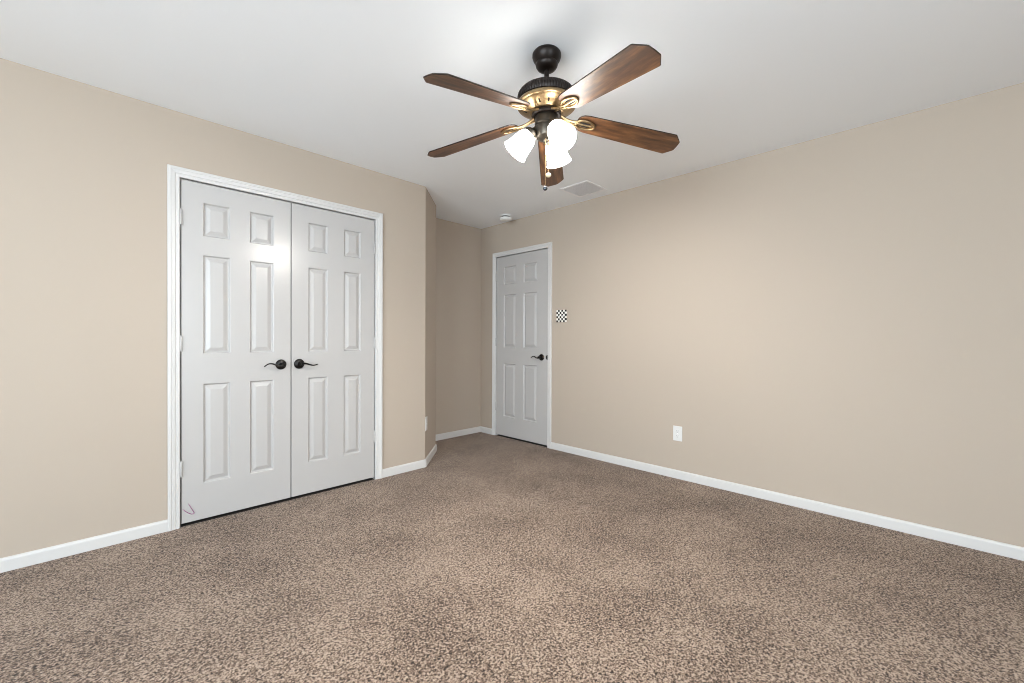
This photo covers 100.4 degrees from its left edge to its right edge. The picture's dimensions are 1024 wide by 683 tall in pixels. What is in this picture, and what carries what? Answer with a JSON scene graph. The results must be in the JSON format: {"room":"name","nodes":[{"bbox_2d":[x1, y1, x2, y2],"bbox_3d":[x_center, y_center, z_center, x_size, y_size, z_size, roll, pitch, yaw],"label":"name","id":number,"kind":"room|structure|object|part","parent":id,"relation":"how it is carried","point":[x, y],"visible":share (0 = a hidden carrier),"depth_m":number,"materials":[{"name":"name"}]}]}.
{"room":"empty bedroom","nodes":[
{"label":"empty bedroom","id":0,"kind":"room"},
{"bbox_2d":[0,58,425,557],"bbox_3d":[-2.454,-0.124,2.082,0.120,2.440,4.707,1,1,45],"label":"wall","id":1,"kind":"structure","parent":0,"point":[84,451],"depth_m":2.28,"materials":[{"name":"beige paint"}]},
{"bbox_2d":[0,519,167,572],"bbox_3d":[-3.030,1.065,1.419,0.013,0.066,2.950,1,1,45],"label":"baseboard","id":2,"kind":"structure","parent":1,"relation":"attached to","point":[13,562],"depth_m":2.21,"materials":[{"name":"grey wood"}]},
{"bbox_2d":[180,179,290,523],"bbox_3d":[-1.732,0.060,2.711,0.096,2.031,0.613,1,1,45],"label":"door","id":3,"kind":"structure","parent":1,"relation":"in","point":[235,337],"depth_m":2.70,"materials":[{"name":"grey wood"}]},
{"bbox_3d":[-1.579,0.154,2.820,0.109,0.029,0.017,0,0,-39],"label":"lever","id":4,"kind":"part","parent":3,"relation":"part of","materials":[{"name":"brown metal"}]},
{"bbox_3d":[-1.548,0.154,2.874,0.059,0.069,0.069,1,1,45],"label":"handle","id":5,"kind":"part","parent":3,"relation":"part of","materials":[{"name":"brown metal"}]},
{"bbox_2d":[167,164,382,530],"bbox_3d":[-1.555,0.036,2.979,0.138,2.115,1.346,1,1,45],"label":"door frame","id":6,"kind":"structure","parent":1,"relation":"attached to","point":[174,173],"depth_m":2.50,"materials":[{"name":"grey wood"}]},
{"bbox_2d":[290,203,375,496],"bbox_3d":[-1.293,0.059,3.155,0.096,2.031,0.623,1,1,45],"label":"door","id":7,"kind":"structure","parent":1,"relation":"in","point":[333,341],"depth_m":3.14,"materials":[{"name":"grey wood"}]},
{"bbox_3d":[-1.466,0.154,2.957,0.059,0.069,0.069,1,1,45],"label":"handle","id":8,"kind":"part","parent":7,"relation":"part of","materials":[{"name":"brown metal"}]},
{"bbox_2d":[382,459,425,477],"bbox_3d":[-0.898,1.059,3.572,0.013,0.066,0.417,1,1,45],"label":"baseboard","id":9,"kind":"structure","parent":1,"relation":"attached to","point":[411,466],"depth_m":3.56,"materials":[{"name":"grey wood"}]},
{"bbox_2d":[425,188,435,457],"bbox_3d":[-0.840,-0.131,4.121,0.248,2.440,0.819,0,0,-22],"label":"wall","id":10,"kind":"structure","parent":0,"point":[430,236],"depth_m":3.96,"materials":[{"name":"beige paint"}]},
{"bbox_2d":[425,444,436,466],"bbox_3d":[-0.755,1.057,3.991,0.013,0.066,0.540,0,0,0],"label":"baseboard","id":11,"kind":"structure","parent":10,"relation":"attached to","point":[428,458],"depth_m":3.96,"materials":[{"name":"grey wood"}]},
{"bbox_2d":[436,218,480,433],"bbox_3d":[-0.734,-0.136,4.857,0.120,2.440,1.140,1,1,45],"label":"wall","id":12,"kind":"structure","parent":0,"point":[458,246],"depth_m":4.89,"materials":[{"name":"beige paint"}]},
{"bbox_2d":[436,426,480,440],"bbox_3d":[-0.691,1.052,4.818,0.013,0.066,0.900,1,1,45],"label":"baseboard","id":13,"kind":"structure","parent":12,"relation":"attached to","point":[452,434],"depth_m":4.88,"materials":[{"name":"grey wood"}]},
{"bbox_2d":[0,432,1023,682],"bbox_3d":[-0.045,1.140,1.501,6.199,0.060,7.506,1,1,45],"label":"floor","id":14,"kind":"structure","parent":0,"point":[498,559],"depth_m":1.88,"materials":[{"name":"brown carpet"}]},
{"bbox_2d":[181,478,372,526],"bbox_3d":[-1.567,1.091,2.994,0.116,0.004,1.222,1,1,45],"label":"threshold","id":15,"kind":"object","parent":14,"relation":"on","point":[368,479],"visible":0.36,"depth_m":2.87,"materials":[{"name":"black"}]},
{"bbox_2d":[497,434,546,446],"bbox_3d":[0.133,1.087,4.723,0.773,0.004,0.116,1,1,45],"label":"threshold","id":16,"kind":"object","parent":14,"relation":"on","point":[498,434],"visible":0.5,"depth_m":4.68,"materials":[{"name":"black"}]},
{"bbox_2d":[0,0,1023,228],"bbox_3d":[-0.421,-1.368,0.966,6.019,0.080,6.226,1,1,45],"label":"ceiling","id":17,"kind":"structure","parent":0,"point":[341,80],"depth_m":2.07,"materials":[{"name":"white paint"}]},
{"bbox_2d":[500,214,511,220],"bbox_3d":[-0.067,-1.325,4.573,0.130,0.051,0.130,1,1,45],"label":"smoke detector","id":18,"kind":"object","parent":17,"relation":"attached to","point":[505,217],"visible":1,"depth_m":4.53,"materials":[{"name":"white plastic"}]},
{"bbox_2d":[423,44,679,190],"bbox_3d":[0.122,-1.012,1.931,1.262,0.640,1.206,1,1,45],"label":"ceiling fan","id":19,"kind":"object","parent":17,"relation":"hanging from","point":[547,101],"visible":1,"depth_m":1.91,"materials":[{"name":"brown wood"}]},
{"bbox_3d":[-0.201,-1.004,2.146,0.512,0.074,0.136,0,0,26],"label":"blade","id":20,"kind":"part","parent":19,"relation":"part of","materials":[{"name":"brown wood"}]},
{"bbox_3d":[-0.120,-0.983,1.682,0.136,0.111,0.512,1,1,44],"label":"blade","id":21,"kind":"part","parent":19,"relation":"part of","materials":[{"name":"brown wood"}]},
{"bbox_3d":[0.030,-0.909,1.971,0.133,0.142,0.133,1,1,45],"label":"lamp shade","id":22,"kind":"part","parent":19,"relation":"part of","materials":[{"name":"white glass"}]},
{"bbox_3d":[0.153,-0.827,1.953,0.003,0.226,0.003,1,1,45],"label":"pull chain","id":23,"kind":"part","parent":19,"relation":"part of","materials":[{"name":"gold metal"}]},
{"bbox_3d":[0.159,-1.081,1.970,0.272,0.052,0.272,1,1,45],"label":"motor plate","id":24,"kind":"part","parent":19,"relation":"part of","materials":[{"name":"gold metal"}]},
{"bbox_3d":[0.168,-0.857,1.959,0.003,0.163,0.003,1,1,45],"label":"pull chain","id":25,"kind":"part","parent":19,"relation":"part of","materials":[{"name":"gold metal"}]},
{"bbox_3d":[0.215,-0.995,2.367,0.136,0.092,0.512,0,0,8],"label":"blade","id":26,"kind":"part","parent":19,"relation":"part of","materials":[{"name":"brown wood"}]},
{"bbox_3d":[0.198,-0.932,1.879,0.072,0.079,0.054,1,1,45],"label":"light bulb","id":27,"kind":"part","parent":19,"relation":"part of","materials":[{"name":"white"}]},
{"bbox_3d":[0.216,-0.909,2.082,0.122,0.142,0.139,1,1,45],"label":"lamp shade","id":28,"kind":"part","parent":19,"relation":"part of","materials":[{"name":"white glass"}]},
{"bbox_3d":[0.206,-0.907,1.854,0.139,0.142,0.122,1,1,45],"label":"lamp shade","id":29,"kind":"part","parent":19,"relation":"part of","materials":[{"name":"white glass"}]},
{"bbox_3d":[0.347,-0.989,1.616,0.136,0.092,0.512,0,0,-28],"label":"blade","id":30,"kind":"part","parent":19,"relation":"part of","materials":[{"name":"brown wood"}]},
{"bbox_3d":[0.554,-0.991,2.040,0.512,0.092,0.136,0,0,-10],"label":"blade","id":31,"kind":"part","parent":19,"relation":"part of","materials":[{"name":"brown wood"}]},
{"bbox_2d":[559,180,606,197],"bbox_3d":[0.625,-1.340,3.753,0.300,0.006,0.300,1,1,45],"label":"ceiling vent","id":32,"kind":"object","parent":17,"relation":"in","point":[585,188],"visible":1,"depth_m":3.75,"materials":[{"name":"white metal"}]},
{"bbox_3d":[0.625,-1.339,3.753,0.260,0.006,0.260,1,1,45],"label":"louver panel","id":33,"kind":"part","parent":32,"relation":"part of","materials":[{"name":"white metal"}]},
{"bbox_2d":[481,82,1023,546],"bbox_3d":[1.764,-0.114,3.102,5.899,2.440,0.120,1,1,45],"label":"wall","id":34,"kind":"structure","parent":0,"point":[837,319],"depth_m":2.76,"materials":[{"name":"beige paint"}]},
{"bbox_2d":[480,426,491,434],"bbox_3d":[-0.306,1.052,5.061,0.218,0.066,0.013,1,1,45],"label":"baseboard","id":35,"kind":"structure","parent":34,"relation":"attached to","point":[482,429],"depth_m":5.05,"materials":[{"name":"grey wood"}]},
{"bbox_2d":[495,249,547,444],"bbox_3d":[0.081,0.053,4.668,0.782,2.034,0.096,1,1,45],"label":"door","id":36,"kind":"structure","parent":34,"relation":"in","point":[521,340],"depth_m":4.65,"materials":[{"name":"grey wood"}]},
{"bbox_3d":[0.289,0.164,4.438,0.069,0.069,0.059,1,1,45],"label":"handle","id":37,"kind":"part","parent":36,"relation":"part of","materials":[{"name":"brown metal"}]},
{"bbox_2d":[492,242,551,448],"bbox_3d":[0.129,0.034,4.708,0.883,2.111,0.138,1,1,45],"label":"door frame","id":38,"kind":"structure","parent":34,"relation":"attached to","point":[548,245],"depth_m":4.53,"materials":[{"name":"grey wood"}]},
{"bbox_2d":[556,310,566,321],"bbox_3d":[0.493,-0.257,4.265,0.127,0.123,0.015,1,1,45],"label":"light switch","id":39,"kind":"object","parent":34,"relation":"attached to","point":[561,315],"visible":1,"depth_m":4.26,"materials":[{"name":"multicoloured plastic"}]},
{"bbox_2d":[673,426,681,441],"bbox_3d":[1.335,0.740,3.438,0.073,0.119,0.009,1,1,45],"label":"wall outlet","id":40,"kind":"object","parent":34,"relation":"attached to","point":[677,430],"visible":1,"depth_m":3.43,"materials":[{"name":"white plastic"}]},
{"bbox_2d":[551,442,1023,560],"bbox_3d":[2.061,1.077,2.718,4.678,0.066,0.013,1,1,45],"label":"baseboard","id":41,"kind":"structure","parent":34,"relation":"attached to","point":[977,543],"depth_m":2.75,"materials":[{"name":"grey wood"}]}
]}

